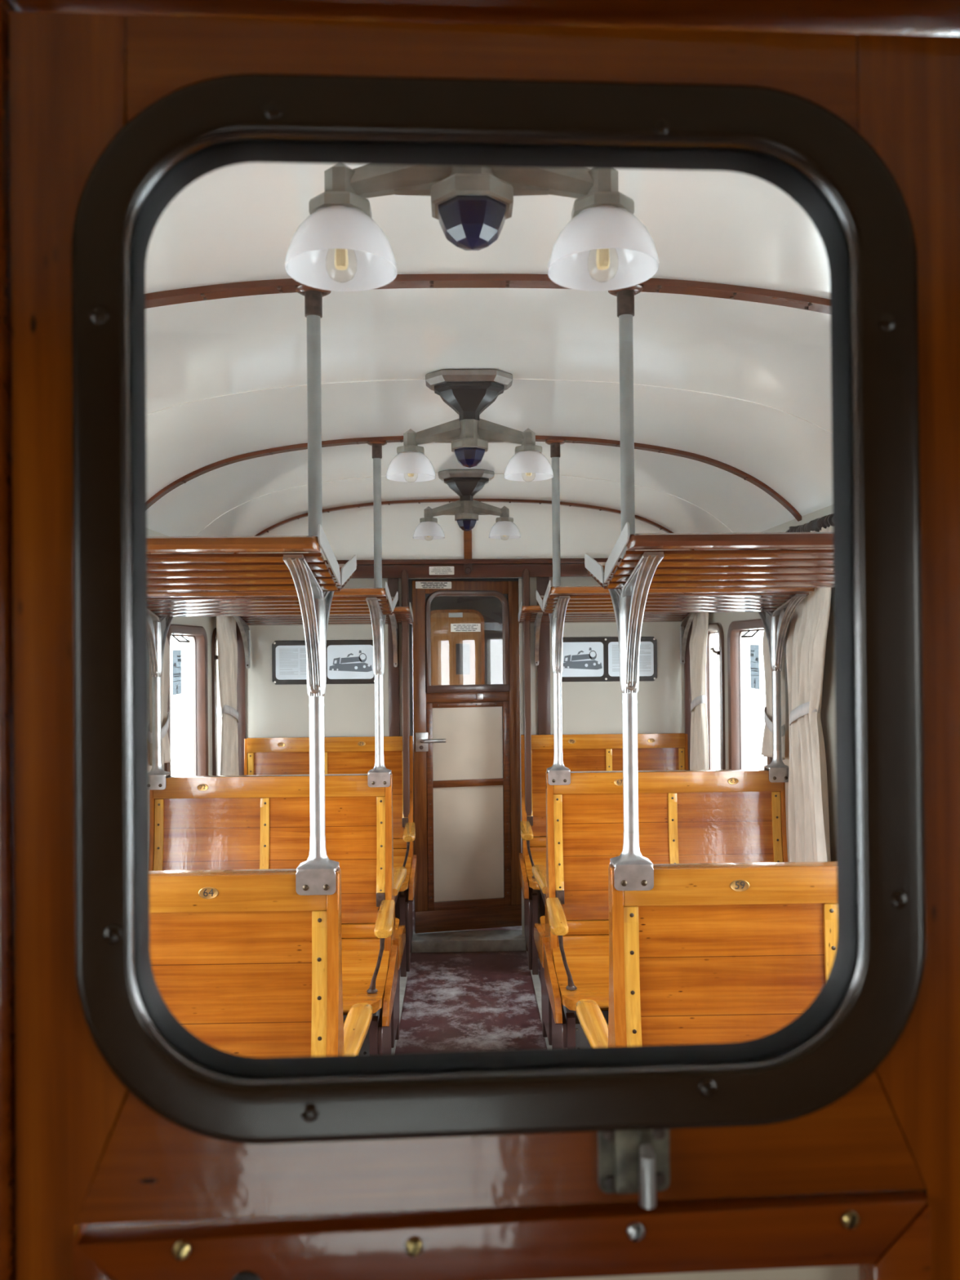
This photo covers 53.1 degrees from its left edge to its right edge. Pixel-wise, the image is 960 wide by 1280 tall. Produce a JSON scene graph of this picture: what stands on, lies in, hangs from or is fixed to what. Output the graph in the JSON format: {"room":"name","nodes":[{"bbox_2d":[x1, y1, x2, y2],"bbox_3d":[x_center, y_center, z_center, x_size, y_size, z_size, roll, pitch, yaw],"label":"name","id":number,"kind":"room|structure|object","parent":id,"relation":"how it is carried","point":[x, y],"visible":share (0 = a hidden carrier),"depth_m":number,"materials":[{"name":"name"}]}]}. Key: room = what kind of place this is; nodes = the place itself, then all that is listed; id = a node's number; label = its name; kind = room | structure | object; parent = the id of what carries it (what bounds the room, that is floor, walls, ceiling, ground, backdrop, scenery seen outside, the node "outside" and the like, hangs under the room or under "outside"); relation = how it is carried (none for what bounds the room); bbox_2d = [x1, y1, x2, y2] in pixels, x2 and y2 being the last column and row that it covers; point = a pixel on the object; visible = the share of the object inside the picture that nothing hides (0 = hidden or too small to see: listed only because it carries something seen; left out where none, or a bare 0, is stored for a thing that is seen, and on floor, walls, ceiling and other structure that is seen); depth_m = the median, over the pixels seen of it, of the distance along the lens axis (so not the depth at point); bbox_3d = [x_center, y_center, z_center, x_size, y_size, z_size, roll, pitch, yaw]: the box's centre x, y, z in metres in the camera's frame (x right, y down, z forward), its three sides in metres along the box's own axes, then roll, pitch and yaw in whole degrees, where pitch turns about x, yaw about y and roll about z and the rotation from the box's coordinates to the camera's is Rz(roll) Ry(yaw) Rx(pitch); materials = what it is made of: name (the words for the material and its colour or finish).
{"room":"vehicle interior","nodes":[
{"label":"vehicle interior","id":0,"kind":"room"},
{"bbox_2d":[146,528,220,831],"bbox_3d":[-1.300,0.571,2.826,0.070,2.120,4.570,-1,0,-1],"label":"wall","id":1,"kind":"structure","parent":0,"point":[208,623],"depth_m":4.51,"materials":[{"name":"beige paint"}]},
{"bbox_2d":[164,623,208,775],"bbox_3d":[-1.307,0.388,4.229,0.059,0.905,0.623,-1,0,-1],"label":"window","id":2,"kind":"structure","parent":1,"relation":"in","point":[198,633],"depth_m":4.50,"materials":[{"name":"brown paint"}]},
{"bbox_2d":[211,627,222,775],"bbox_3d":[-1.309,0.392,4.853,0.078,0.905,0.360,-1,0,-1],"label":"window","id":3,"kind":"structure","parent":1,"relation":"in","point":[214,641],"depth_m":4.68,"materials":[{"name":"brown paint"}]},
{"bbox_3d":[-1.258,-0.374,3.544,0.054,0.052,2.930,-1,0,-1],"label":"curtain rod","id":4,"kind":"object","parent":1,"relation":"attached to","visible":0},
{"bbox_2d":[148,553,171,765],"bbox_3d":[-1.242,0.044,3.726,0.068,0.875,0.209,-1,0,-1],"label":"curtain","id":5,"kind":"object","parent":4,"relation":"hanging from","point":[166,753],"visible":0.21,"depth_m":3.73,"materials":[{"name":"beige fabric"}]},
{"bbox_2d":[216,616,239,775],"bbox_3d":[-1.261,0.279,4.815,0.068,1.329,0.452,-1,0,-1],"label":"curtain","id":6,"kind":"object","parent":4,"relation":"hanging from","point":[227,641],"visible":0.51,"depth_m":4.75,"materials":[{"name":"beige fabric"}]},
{"bbox_2d":[238,502,689,923],"bbox_3d":[-0.071,0.415,5.120,2.600,2.440,0.054,-1,0,-1],"label":"wall","id":7,"kind":"structure","parent":0,"point":[272,709],"depth_m":5.10,"materials":[{"name":"beige paint"}]},
{"bbox_2d":[235,621,245,775],"bbox_3d":[-1.270,0.663,5.062,0.074,1.964,0.020,-1,0,-1],"label":"trim","id":8,"kind":"structure","parent":7,"relation":"attached to","point":[241,677],"depth_m":5.05,"materials":[{"name":"brown wood"}]},
{"bbox_2d":[233,616,250,668],"bbox_3d":[-1.218,0.012,4.916,0.026,0.273,0.272,-1,0,-1],"label":"wall bracket","id":9,"kind":"object","parent":7,"relation":"attached to","point":[242,625],"visible":0.98,"depth_m":5.00,"materials":[{"name":"metal"}]},
{"bbox_2d":[271,640,374,684],"bbox_3d":[-0.821,0.117,5.080,0.555,0.232,0.008,-1,0,-1],"label":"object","id":10,"kind":"object","parent":7,"relation":"attached to","point":[348,661],"visible":0.73,"depth_m":5.08,"materials":[{"name":"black paper"}]},
{"bbox_2d":[240,602,413,625],"bbox_3d":[-0.790,-0.132,4.904,0.884,0.103,0.296,-1,0,-1],"label":"luggage rack","id":11,"kind":"object","parent":7,"relation":"attached to","point":[402,614],"visible":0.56,"depth_m":4.92,"materials":[{"name":"brown wood"}]},
{"bbox_2d":[388,613,397,666],"bbox_3d":[-0.443,0.005,4.931,0.026,0.273,0.272,-1,0,-1],"label":"wall bracket","id":12,"kind":"object","parent":7,"relation":"attached to","point":[393,622],"visible":1,"depth_m":5.00,"materials":[{"name":"metal"}]},
{"bbox_2d":[387,578,400,925],"bbox_3d":[-0.452,0.656,5.081,0.057,1.964,0.014,-1,0,-1],"label":"trim","id":13,"kind":"structure","parent":7,"relation":"attached to","point":[393,584],"depth_m":5.08,"materials":[{"name":"brown wood"}]},
{"bbox_2d":[391,951,411,1053],"bbox_3d":[-0.334,1.618,2.823,0.035,0.008,4.480,-1,0,-1],"label":"trim","id":14,"kind":"structure","parent":7,"relation":"attached to","point":[402,980],"depth_m":4.40,"materials":[{"name":"grey metal"}]},
{"bbox_2d":[400,569,411,951],"bbox_3d":[-0.387,0.634,5.057,0.034,2.006,0.105,-1,0,-1],"label":"trim","id":15,"kind":"structure","parent":7,"relation":"attached to","point":[404,575],"depth_m":5.01,"materials":[{"name":"brown paint"}]},
{"bbox_2d":[429,566,453,574],"bbox_3d":[-0.202,-0.366,5.068,0.132,0.044,0.003,-1,0,-1],"label":"plate","id":16,"kind":"object","parent":7,"relation":"attached to","point":[433,570],"visible":1,"depth_m":5.07,"materials":[{"name":"white"}]},
{"bbox_2d":[234,498,694,553],"bbox_3d":[-0.079,-0.578,5.079,2.507,0.343,0.032,-1,0,-1],"label":"trim","id":17,"kind":"structure","parent":7,"relation":"attached to","point":[431,500],"depth_m":5.07,"materials":[{"name":"brown wood"}]},
{"bbox_2d":[411,580,521,933],"bbox_3d":[-0.056,0.620,5.174,0.604,1.880,0.094,0,0,-12],"label":"door","id":18,"kind":"structure","parent":7,"relation":"in","point":[467,780],"depth_m":5.19,"materials":[{"name":"wood"}]},
{"bbox_2d":[463,529,471,559],"bbox_3d":[-0.065,-0.585,5.091,0.043,0.316,0.018,-1,0,-1],"label":"trim","id":19,"kind":"structure","parent":7,"relation":"attached to","point":[467,535],"depth_m":5.08,"materials":[{"name":"brown wood"}]},
{"bbox_2d":[463,563,472,573],"bbox_3d":[-0.062,-0.376,5.061,0.045,0.058,0.024,-1,0,-1],"label":"cap","id":20,"kind":"object","parent":7,"relation":"attached to","point":[468,567],"visible":1,"depth_m":5.07,"materials":[{"name":"brown wood"}]},
{"bbox_2d":[411,929,525,952],"bbox_3d":[-0.060,1.604,5.119,0.600,0.062,0.180,-1,0,-1],"label":"trim","id":21,"kind":"structure","parent":7,"relation":"attached to","point":[490,940],"depth_m":5.03,"materials":[{"name":"metal"}]},
{"bbox_2d":[324,557,621,578],"bbox_3d":[-0.077,-0.379,5.081,2.480,0.097,0.034,-1,0,-1],"label":"trim","id":22,"kind":"structure","parent":7,"relation":"attached to","point":[504,567],"depth_m":5.07,"materials":[{"name":"brown wood"}]},
{"bbox_2d":[518,578,524,936],"bbox_3d":[0.223,0.622,5.116,0.017,1.900,0.030,-1,0,-1],"label":"trim","id":23,"kind":"structure","parent":7,"relation":"attached to","point":[520,581],"depth_m":5.10,"materials":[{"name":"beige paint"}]},
{"bbox_2d":[521,568,533,951],"bbox_3d":[0.251,0.629,5.069,0.034,2.006,0.105,-1,0,-1],"label":"trim","id":24,"kind":"structure","parent":7,"relation":"attached to","point":[526,574],"depth_m":5.02,"materials":[{"name":"brown paint"}]},
{"bbox_2d":[533,612,542,666],"bbox_3d":[0.301,-0.001,4.946,0.026,0.273,0.272,-1,0,-1],"label":"wall bracket","id":25,"kind":"object","parent":7,"relation":"attached to","point":[538,620],"visible":1,"depth_m":5.02,"materials":[{"name":"metal"}]},
{"bbox_2d":[525,948,551,1048],"bbox_3d":[0.303,1.612,2.835,0.035,0.008,4.480,-1,0,-1],"label":"trim","id":26,"kind":"structure","parent":7,"relation":"attached to","point":[535,978],"depth_m":4.42,"materials":[{"name":"grey metal"}]},
{"bbox_2d":[536,577,551,924],"bbox_3d":[0.343,0.649,5.096,0.067,1.964,0.014,-1,0,-1],"label":"trim","id":27,"kind":"structure","parent":7,"relation":"attached to","point":[544,667],"depth_m":5.09,"materials":[{"name":"brown wood"}]},
{"bbox_2d":[518,601,689,623],"bbox_3d":[0.646,-0.144,4.933,0.884,0.103,0.296,-1,0,-1],"label":"luggage rack","id":28,"kind":"object","parent":7,"relation":"attached to","point":[529,613],"visible":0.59,"depth_m":4.95,"materials":[{"name":"brown wood"}]},
{"bbox_2d":[561,636,657,681],"bbox_3d":[0.669,0.102,5.109,0.546,0.236,0.008,-1,0,-1],"label":"picture frame","id":29,"kind":"object","parent":7,"relation":"attached to","point":[594,659],"visible":0.68,"depth_m":5.11,"materials":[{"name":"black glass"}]},
{"bbox_2d":[684,621,692,769],"bbox_3d":[1.131,0.642,5.109,0.079,1.964,0.020,-1,0,-1],"label":"trim","id":30,"kind":"structure","parent":7,"relation":"attached to","point":[687,694],"depth_m":5.10,"materials":[{"name":"brown wood"}]},
{"bbox_2d":[680,612,697,664],"bbox_3d":[1.075,-0.008,4.961,0.026,0.273,0.272,-1,0,-1],"label":"wall bracket","id":31,"kind":"object","parent":7,"relation":"attached to","point":[686,621],"visible":1,"depth_m":5.05,"materials":[{"name":"metal"}]},
{"bbox_2d":[408,577,521,735],"bbox_3d":[-0.093,0.493,6.271,1.600,2.300,0.050,-1,0,-1],"label":"door frame","id":32,"kind":"structure","parent":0,"point":[490,606],"depth_m":6.25,"materials":[{"name":"brown wood"}]},
{"bbox_2d":[430,609,484,684],"bbox_3d":[-0.158,0.673,6.222,0.385,1.740,0.040,-1,0,-1],"label":"door","id":33,"kind":"structure","parent":32,"relation":"in","point":[457,658],"depth_m":6.22,"materials":[{"name":"brown wood"}]},
{"bbox_2d":[395,899,546,1053],"bbox_3d":[-0.012,1.648,2.639,2.480,0.060,7.500,-1,0,-1],"label":"floor","id":34,"kind":"structure","parent":0,"point":[453,1001],"depth_m":4.31,"materials":[{"name":"red carpet"}]},
{"bbox_2d":[149,868,372,1057],"bbox_3d":[-0.716,1.054,2.005,0.909,1.134,0.983,-1,0,-1],"label":"wooden bench","id":35,"kind":"object","parent":34,"relation":"on","point":[250,965],"visible":0.3,"depth_m":1.99,"materials":[{"name":"brown wood"}]},
{"bbox_2d":[282,283,339,895],"bbox_3d":[-0.345,-0.107,2.021,0.082,1.269,0.545,-1,0,-1],"label":"support pole","id":36,"kind":"object","parent":35,"relation":"attached to","point":[316,875],"visible":0.9,"depth_m":2.00,"materials":[{"name":"grey metal"}]},
{"bbox_2d":[146,524,356,592],"bbox_3d":[-0.743,-0.151,2.013,0.902,0.103,0.616,-1,0,-1],"label":"luggage rack","id":37,"kind":"object","parent":36,"relation":"attached to","point":[176,572],"visible":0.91,"depth_m":1.82,"materials":[{"name":"brown wood"}]},
{"bbox_2d":[149,773,406,1054],"bbox_3d":[-0.746,1.064,3.529,0.909,1.134,0.983,-1,0,-1],"label":"wooden bench","id":38,"kind":"object","parent":34,"relation":"on","point":[249,821],"visible":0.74,"depth_m":3.51,"materials":[{"name":"brown wood"}]},
{"bbox_2d":[147,608,173,790],"bbox_3d":[-1.187,0.204,3.526,0.082,0.681,0.545,-1,0,-1],"label":"support pole","id":39,"kind":"object","parent":38,"relation":"attached to","point":[157,627],"visible":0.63,"depth_m":3.51,"materials":[{"name":"metal"}]},
{"bbox_2d":[365,440,391,786],"bbox_3d":[-0.375,-0.097,3.544,0.082,1.269,0.545,-1,0,-1],"label":"support pole","id":40,"kind":"object","parent":38,"relation":"attached to","point":[380,775],"visible":0.92,"depth_m":3.53,"materials":[{"name":"grey metal"}]},
{"bbox_2d":[147,581,398,617],"bbox_3d":[-0.773,-0.141,3.537,0.902,0.103,0.616,-1,0,-1],"label":"luggage rack","id":41,"kind":"object","parent":40,"relation":"attached to","point":[214,603],"visible":0.79,"depth_m":3.35,"materials":[{"name":"brown wood"}]},
{"bbox_2d":[244,735,417,977],"bbox_3d":[-0.771,1.073,4.814,0.909,1.134,0.504,-1,0,-1],"label":"wooden bench","id":42,"kind":"object","parent":34,"relation":"on","point":[343,754],"visible":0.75,"depth_m":5.03,"materials":[{"name":"brown wood"}]},
{"bbox_2d":[342,1008,381,1054],"bbox_3d":[-0.803,1.496,3.523,0.855,0.270,0.344,-1,0,-1],"label":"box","id":43,"kind":"object","parent":34,"relation":"on","point":[365,1049],"visible":0.07,"depth_m":3.36,"materials":[{"name":"grey metal"}]},
{"bbox_2d":[562,1004,608,1048],"bbox_3d":[0.742,1.482,3.553,0.855,0.270,0.344,-1,0,-1],"label":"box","id":44,"kind":"object","parent":34,"relation":"on","point":[581,1041],"visible":0.04,"depth_m":3.38,"materials":[{"name":"grey metal"}]},
{"bbox_2d":[519,733,688,974],"bbox_3d":[0.652,1.060,4.842,0.909,1.134,0.504,-1,0,-1],"label":"wooden bench","id":45,"kind":"object","parent":34,"relation":"on","point":[655,751],"visible":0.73,"depth_m":5.06,"materials":[{"name":"brown wood"}]},
{"bbox_2d":[532,768,787,1048],"bbox_3d":[0.677,1.052,3.557,0.909,1.134,0.983,-1,0,-1],"label":"wooden bench","id":46,"kind":"object","parent":34,"relation":"on","point":[686,816],"visible":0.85,"depth_m":3.53,"materials":[{"name":"brown wood"}]},
{"bbox_2d":[545,439,570,785],"bbox_3d":[0.285,-0.103,3.557,0.082,1.269,0.545,-1,0,-1],"label":"support pole","id":47,"kind":"object","parent":46,"relation":"attached to","point":[558,774],"visible":0.89,"depth_m":3.54,"materials":[{"name":"grey metal"}]},
{"bbox_2d":[536,580,814,613],"bbox_3d":[0.681,-0.154,3.565,0.902,0.103,0.616,-1,0,-1],"label":"luggage rack","id":48,"kind":"object","parent":47,"relation":"attached to","point":[588,599],"visible":0.77,"depth_m":3.37,"materials":[{"name":"brown wood"}]},
{"bbox_2d":[757,594,806,782],"bbox_3d":[1.102,0.184,3.571,0.082,0.681,0.545,-1,0,-1],"label":"support pole","id":49,"kind":"object","parent":46,"relation":"attached to","point":[775,623],"visible":0.86,"depth_m":3.55,"materials":[{"name":"metal"}]},
{"bbox_2d":[575,861,837,1047],"bbox_3d":[0.706,1.041,2.033,0.909,1.134,0.983,-1,0,-1],"label":"wooden bench","id":50,"kind":"object","parent":34,"relation":"on","point":[713,953],"visible":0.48,"depth_m":2.01,"materials":[{"name":"brown wood"}]},
{"bbox_2d":[608,283,664,890],"bbox_3d":[0.314,-0.113,2.033,0.082,1.269,0.545,-1,0,-1],"label":"support pole","id":51,"kind":"object","parent":50,"relation":"attached to","point":[633,871],"visible":0.94,"depth_m":2.02,"materials":[{"name":"grey metal"}]},
{"bbox_2d":[584,522,833,589],"bbox_3d":[0.711,-0.164,2.041,0.902,0.103,0.616,-1,0,-1],"label":"luggage rack","id":52,"kind":"object","parent":51,"relation":"attached to","point":[748,567],"visible":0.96,"depth_m":1.84,"materials":[{"name":"brown wood"}]},
{"bbox_2d":[145,162,832,553],"bbox_3d":[-0.036,-0.591,2.849,2.600,0.420,4.550,-1,0,-1],"label":"ceiling","id":53,"kind":"structure","parent":0,"point":[745,386],"depth_m":2.52,"materials":[{"name":"paint"}]},
{"bbox_2d":[413,469,520,541],"bbox_3d":[-0.060,-0.597,4.304,0.484,0.304,0.162,-1,0,-1],"label":"ceiling lamp","id":54,"kind":"object","parent":53,"relation":"attached to","point":[466,483],"visible":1,"depth_m":4.27,"materials":[{"name":"metal"}]},
{"bbox_2d":[386,368,553,482],"bbox_3d":[-0.030,-0.608,2.774,0.484,0.304,0.162,-1,0,-1],"label":"ceiling lamp","id":55,"kind":"object","parent":53,"relation":"attached to","point":[468,393],"visible":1,"depth_m":2.74,"materials":[{"name":"metal"}]},
{"bbox_2d":[284,164,659,291],"bbox_3d":[-0.011,-0.618,1.249,0.484,0.304,0.162,-1,0,-1],"label":"ceiling lamp","id":56,"kind":"object","parent":53,"relation":"attached to","point":[340,246],"visible":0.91,"depth_m":1.23,"materials":[{"name":"glass"}]},
{"bbox_2d":[708,504,836,862],"bbox_3d":[1.249,0.548,2.876,0.070,2.120,4.570,-1,0,-1],"label":"wall","id":57,"kind":"structure","parent":0,"point":[725,619],"depth_m":3.74,"materials":[{"name":"beige paint"}]},
{"bbox_2d":[146,435,801,521],"bbox_3d":[-0.050,-0.588,3.554,2.507,0.343,0.040,-1,0,-1],"label":"trim","id":58,"kind":"structure","parent":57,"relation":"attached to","point":[744,476],"depth_m":3.54,"materials":[{"name":"brown wood"}]},
{"bbox_2d":[145,273,830,314],"bbox_3d":[-0.020,-0.599,2.030,2.507,0.343,0.042,-1,0,-1],"label":"trim","id":59,"kind":"structure","parent":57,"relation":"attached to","point":[163,298],"depth_m":2.02,"materials":[{"name":"brown wood"}]},
{"bbox_2d":[706,622,725,769],"bbox_3d":[1.177,0.369,4.846,0.078,0.905,0.450,-1,0,-1],"label":"window","id":60,"kind":"structure","parent":57,"relation":"in","point":[714,628],"depth_m":4.65,"materials":[{"name":"brown paint"}]},
{"bbox_2d":[727,618,772,769],"bbox_3d":[1.199,0.365,4.210,0.059,0.905,0.604,-1,0,-1],"label":"window","id":61,"kind":"structure","parent":57,"relation":"in","point":[735,628],"depth_m":4.47,"materials":[{"name":"brown paint"}]},
{"bbox_2d":[737,517,832,550],"bbox_3d":[1.162,-0.396,3.591,0.054,0.052,2.930,-1,0,-1],"label":"curtain rod","id":62,"kind":"object","parent":57,"relation":"attached to","point":[790,527],"visible":0.11,"depth_m":3.56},
{"bbox_2d":[688,612,708,769],"bbox_3d":[1.125,0.258,4.939,0.069,1.330,0.315,-1,0,-1],"label":"curtain","id":63,"kind":"object","parent":62,"relation":"hanging from","point":[699,751],"visible":0.52,"depth_m":4.87,"materials":[{"name":"beige fabric"}]},
{"bbox_2d":[760,548,785,759],"bbox_3d":[1.146,0.023,3.773,0.070,0.875,0.211,-1,0,-1],"label":"curtain","id":64,"kind":"object","parent":62,"relation":"hanging from","point":[767,740],"visible":0.25,"depth_m":3.76,"materials":[{"name":"beige fabric"}]},
{"bbox_2d":[786,513,833,862],"bbox_3d":[1.157,0.322,3.337,0.069,1.480,0.397,-1,0,-1],"label":"curtain","id":65,"kind":"object","parent":62,"relation":"hanging from","point":[808,820],"visible":0.59,"depth_m":3.34,"materials":[{"name":"beige fabric"}]},
{"bbox_3d":[0.018,0.384,0.548,2.600,2.440,0.040,-1,0,-1],"label":"wall","id":66,"kind":"structure","parent":0,"visible":0},
{"bbox_2d":[0,0,16,1279],"bbox_3d":[-0.283,0.556,0.527,0.076,2.100,0.067,-1,0,-1],"label":"trim","id":67,"kind":"structure","parent":66,"relation":"attached to","point":[7,1117],"depth_m":0.51,"materials":[{"name":"brown wood"}]},
{"bbox_2d":[8,0,959,35],"bbox_3d":[0.031,-0.419,0.537,0.569,0.156,0.074,-1,0,-1],"label":"trim","id":68,"kind":"structure","parent":66,"relation":"attached to","point":[906,17],"depth_m":0.52,"materials":[{"name":"brown wood"}]},
{"bbox_2d":[8,11,959,1279],"bbox_3d":[0.039,0.583,0.520,0.562,1.838,0.041,0,0,-4],"label":"door","id":69,"kind":"structure","parent":66,"relation":"in","point":[825,1144],"depth_m":0.52,"materials":[{"name":"brown wood"}]},
{"label":"outside","id":70,"kind":"structure","parent":0,"visible":0},
{"bbox_2d":[170,701,767,776],"bbox_3d":[0.047,2.450,-0.016,80.000,0.100,80.000,-1,0,-1],"label":"ground","id":71,"kind":"structure","parent":70,"point":[179,715],"depth_m":25.36,"materials":[{"name":"white"}]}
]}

